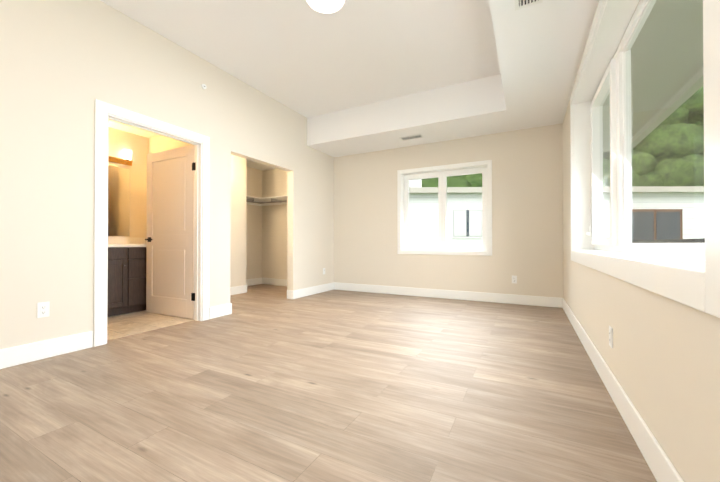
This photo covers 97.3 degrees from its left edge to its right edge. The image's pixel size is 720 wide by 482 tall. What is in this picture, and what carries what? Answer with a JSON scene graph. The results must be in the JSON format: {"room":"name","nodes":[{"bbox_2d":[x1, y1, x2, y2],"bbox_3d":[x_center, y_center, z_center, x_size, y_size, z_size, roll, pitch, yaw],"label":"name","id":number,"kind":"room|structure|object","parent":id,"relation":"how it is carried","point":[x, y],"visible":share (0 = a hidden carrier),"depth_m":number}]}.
{"room":"empty bedroom","nodes":[
{"label":"empty bedroom","id":0,"kind":"room"},
{"bbox_2d":[108,127,147,243],"bbox_3d":[-3.650,-0.594,3.749,0.120,3.030,2.300,0,0,28],"label":"wall","id":1,"kind":"structure","parent":0,"point":[138,146],"depth_m":4.50},
{"bbox_2d":[108,165,129,235],"bbox_3d":[-3.461,-0.538,3.971,0.006,0.940,1.030,0,0,28],"label":"bathroom mirror","id":2,"kind":"object","parent":1,"relation":"attached to","point":[118,201],"visible":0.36,"depth_m":4.31},
{"bbox_2d":[108,150,132,165],"bbox_3d":[-3.396,-1.150,3.981,0.117,0.185,1.000,0,0,28],"label":"sconce","id":3,"kind":"object","parent":1,"relation":"attached to","point":[127,155],"visible":0.17,"depth_m":4.31},
{"bbox_2d":[108,237,145,244],"bbox_3d":[-3.529,-0.006,3.817,0.023,0.095,1.760,0,0,28],"label":"backsplash","id":4,"kind":"structure","parent":1,"relation":"attached to","point":[111,240],"depth_m":4.33},
{"bbox_2d":[108,120,157,137],"bbox_3d":[-2.938,-1.562,3.391,1.480,0.080,2.080,0,0,28],"label":"ceiling","id":5,"kind":"structure","parent":0,"point":[127,128],"depth_m":4.30},
{"bbox_2d":[107,310,193,339],"bbox_3d":[-2.998,0.966,3.366,1.620,0.104,2.250,0,0,28],"label":"floor","id":6,"kind":"structure","parent":0,"point":[123,325],"depth_m":3.56},
{"bbox_2d":[107,245,145,316],"bbox_3d":[-3.299,0.498,3.692,0.537,0.845,1.740,0,0,28],"label":"bathroom vanity","id":7,"kind":"object","parent":6,"relation":"on","point":[126,275],"depth_m":3.94},
{"bbox_2d":[0,0,333,348],"bbox_3d":[-2.086,-0.598,3.285,0.120,3.030,6.940,0,0,28],"label":"wall","id":8,"kind":"structure","parent":0,"point":[64,64],"depth_m":2.69},
{"bbox_2d":[37,302,49,317],"bbox_3d":[-2.449,0.531,2.451,0.008,0.115,0.070,0,0,28],"label":"electrical outlet","id":9,"kind":"object","parent":8,"relation":"attached to","point":[43,309],"visible":1,"depth_m":2.45},
{"bbox_2d":[0,331,92,368],"bbox_3d":[-2.939,0.835,1.517,0.014,0.140,2.735,0,0,28],"label":"baseboard","id":10,"kind":"structure","parent":8,"relation":"attached to","point":[22,354],"depth_m":2.45},
{"bbox_2d":[93,99,209,346],"bbox_3d":[-2.095,-0.155,3.264,0.156,2.144,1.118,0,0,28],"label":"door frame","id":11,"kind":"structure","parent":8,"relation":"attached to","point":[102,109],"depth_m":3.03},
{"bbox_2d":[145,145,193,318],"bbox_3d":[-2.337,-0.106,3.905,0.914,2.032,0.139,0,0,26],"label":"bathroom door","id":12,"kind":"structure","parent":8,"relation":"in","point":[170,242],"depth_m":3.88},
{"bbox_2d":[209,303,231,318],"bbox_3d":[-1.711,0.852,3.874,0.044,0.140,0.319,0,0,28],"label":"baseboard","id":13,"kind":"structure","parent":8,"relation":"attached to","point":[226,309],"depth_m":3.85},
{"bbox_2d":[288,282,335,298],"bbox_3d":[-0.800,0.864,5.590,0.050,0.140,1.204,0,0,28],"label":"baseboard","id":14,"kind":"structure","parent":8,"relation":"attached to","point":[292,294],"depth_m":5.45},
{"bbox_2d":[148,135,191,153],"bbox_3d":[-2.429,-0.590,4.348,1.480,3.030,0.100,0,0,28],"label":"wall","id":15,"kind":"structure","parent":0,"point":[159,143],"depth_m":4.49},
{"bbox_2d":[230,155,286,286],"bbox_3d":[-1.980,-0.581,5.604,1.860,3.030,2.540,0,0,28],"label":"wall","id":16,"kind":"structure","parent":0,"point":[258,241],"depth_m":6.69},
{"bbox_2d":[246,195,258,203],"bbox_3d":[-2.340,-0.826,6.231,0.400,0.108,0.570,0,0,28],"label":"closet shelf","id":17,"kind":"object","parent":16,"relation":"attached to","point":[249,199],"depth_m":6.41},
{"bbox_2d":[230,278,286,294],"bbox_3d":[-1.955,0.863,5.513,1.740,0.140,2.420,0,0,28],"label":"baseboard","id":18,"kind":"structure","parent":16,"relation":"attached to","point":[250,282],"depth_m":6.65},
{"bbox_2d":[249,195,286,205],"bbox_3d":[-1.514,-0.825,6.360,1.740,0.108,0.430,0,0,28],"label":"closet shelf","id":19,"kind":"object","parent":16,"relation":"attached to","point":[266,201],"depth_m":6.54},
{"bbox_2d":[247,159,274,170],"bbox_3d":[-1.955,-1.607,5.530,1.740,0.080,2.420,0,0,28],"label":"ceiling","id":20,"kind":"structure","parent":0,"point":[256,165],"depth_m":6.63},
{"bbox_2d":[100,0,500,117],"bbox_3d":[-1.140,-2.176,2.796,5.980,0.120,6.940,0,0,28],"label":"ceiling","id":21,"kind":"structure","parent":0,"point":[303,58],"depth_m":3.39},
{"bbox_2d":[306,0,344,13],"bbox_3d":[-0.300,-2.087,2.737,0.350,0.060,0.350,0,0,28],"label":"ceiling light","id":22,"kind":"object","parent":21,"relation":"attached to","point":[327,6],"visible":0.96,"depth_m":2.78},
{"bbox_2d":[0,284,656,481],"bbox_3d":[-1.140,0.964,2.774,5.980,0.100,6.940,0,0,28],"label":"floor","id":23,"kind":"structure","parent":0,"point":[266,383],"depth_m":1.79},
{"bbox_2d":[334,123,562,297],"bbox_3d":[1.310,-0.583,5.302,4.000,3.030,0.200,0,0,28],"label":"wall","id":24,"kind":"structure","parent":0,"point":[527,207],"depth_m":4.93},
{"bbox_2d":[397,160,491,255],"bbox_3d":[1.375,-0.503,5.254,1.528,1.458,0.213,0,0,28],"label":"window","id":25,"kind":"structure","parent":24,"relation":"in","point":[442,176],"depth_m":5.28},
{"bbox_2d":[336,282,559,307],"bbox_3d":[1.136,0.862,5.263,3.720,0.140,0.014,0,0,28],"label":"baseboard","id":26,"kind":"structure","parent":24,"relation":"attached to","point":[423,292],"depth_m":5.04},
{"bbox_2d":[512,276,516,283],"bbox_3d":[2.274,0.567,4.667,0.070,0.115,0.008,0,0,28],"label":"electrical outlet","id":27,"kind":"object","parent":24,"relation":"attached to","point":[514,279],"visible":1,"depth_m":4.66},
{"bbox_2d":[307,0,598,156],"bbox_3d":[-0.391,-1.884,2.354,3.755,0.470,6.620,0,0,28],"label":"ceiling","id":28,"kind":"structure","parent":0,"point":[540,48],"depth_m":4.07},
{"bbox_2d":[399,134,423,140],"bbox_3d":[0.811,-1.626,4.985,0.360,0.009,0.160,0,0,28],"label":"ceiling vent","id":29,"kind":"object","parent":28,"relation":"in","point":[412,137],"visible":1,"depth_m":4.97},
{"bbox_2d":[515,0,542,10],"bbox_3d":[1.099,-1.647,2.062,0.170,0.009,0.360,0,0,28],"label":"ceiling vent","id":30,"kind":"object","parent":28,"relation":"in","point":[520,4],"visible":1,"depth_m":2.19},
{"bbox_2d":[563,0,719,481],"bbox_3d":[1.349,-0.611,1.357,0.245,3.030,6.740,0,0,28],"label":"wall","id":31,"kind":"structure","parent":0,"point":[661,357],"depth_m":1.19},
{"bbox_2d":[609,326,612,347],"bbox_3d":[1.485,0.567,1.877,0.008,0.115,0.070,0,0,28],"label":"electrical outlet","id":32,"kind":"object","parent":31,"relation":"attached to","point":[611,336],"visible":1,"depth_m":1.86},
{"bbox_2d":[560,298,683,481],"bbox_3d":[1.260,0.834,1.462,0.020,0.140,6.620,0,0,28],"label":"baseboard","id":33,"kind":"structure","parent":31,"relation":"attached to","point":[660,464],"depth_m":1.48},
{"bbox_2d":[570,0,719,317],"bbox_3d":[1.702,-0.681,2.054,0.262,1.764,3.044,0,0,28],"label":"window","id":34,"kind":"structure","parent":31,"relation":"in","point":[615,83],"depth_m":2.07},
{"bbox_2d":[587,226,704,263],"bbox_3d":[1.709,-0.040,2.127,0.118,0.242,2.565,0,0,28],"label":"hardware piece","id":35,"kind":"object","parent":34,"relation":"attached to","point":[688,259],"visible":0.96,"depth_m":1.06},
{"bbox_2d":[602,0,704,252],"bbox_3d":[2.501,-0.492,1.936,1.250,3.400,12.000,0,0,28],"label":"roof overhang","id":36,"kind":"object","parent":31,"relation":"attached to","point":[686,20],"depth_m":3.69},
{"label":"outside","id":37,"kind":"structure","parent":0,"visible":0},
{"bbox_3d":[9.270,4.120,17.553,80.000,0.200,80.000,0,0,28],"label":"ground","id":38,"kind":"structure","parent":37,"visible":0},
{"bbox_2d":[409,179,704,255],"bbox_3d":[4.706,-0.304,14.286,27.400,8.600,5.450,0,0,1],"label":"building","id":39,"kind":"structure","parent":38,"relation":"on","point":[473,220],"depth_m":11.71},
{"bbox_2d":[422,85,703,186],"bbox_3d":[14.597,-4.063,24.506,35.413,16.632,21.065,0,0,28],"label":"tree","id":40,"kind":"object","parent":38,"relation":"on","point":[461,181],"depth_m":22.05}
]}

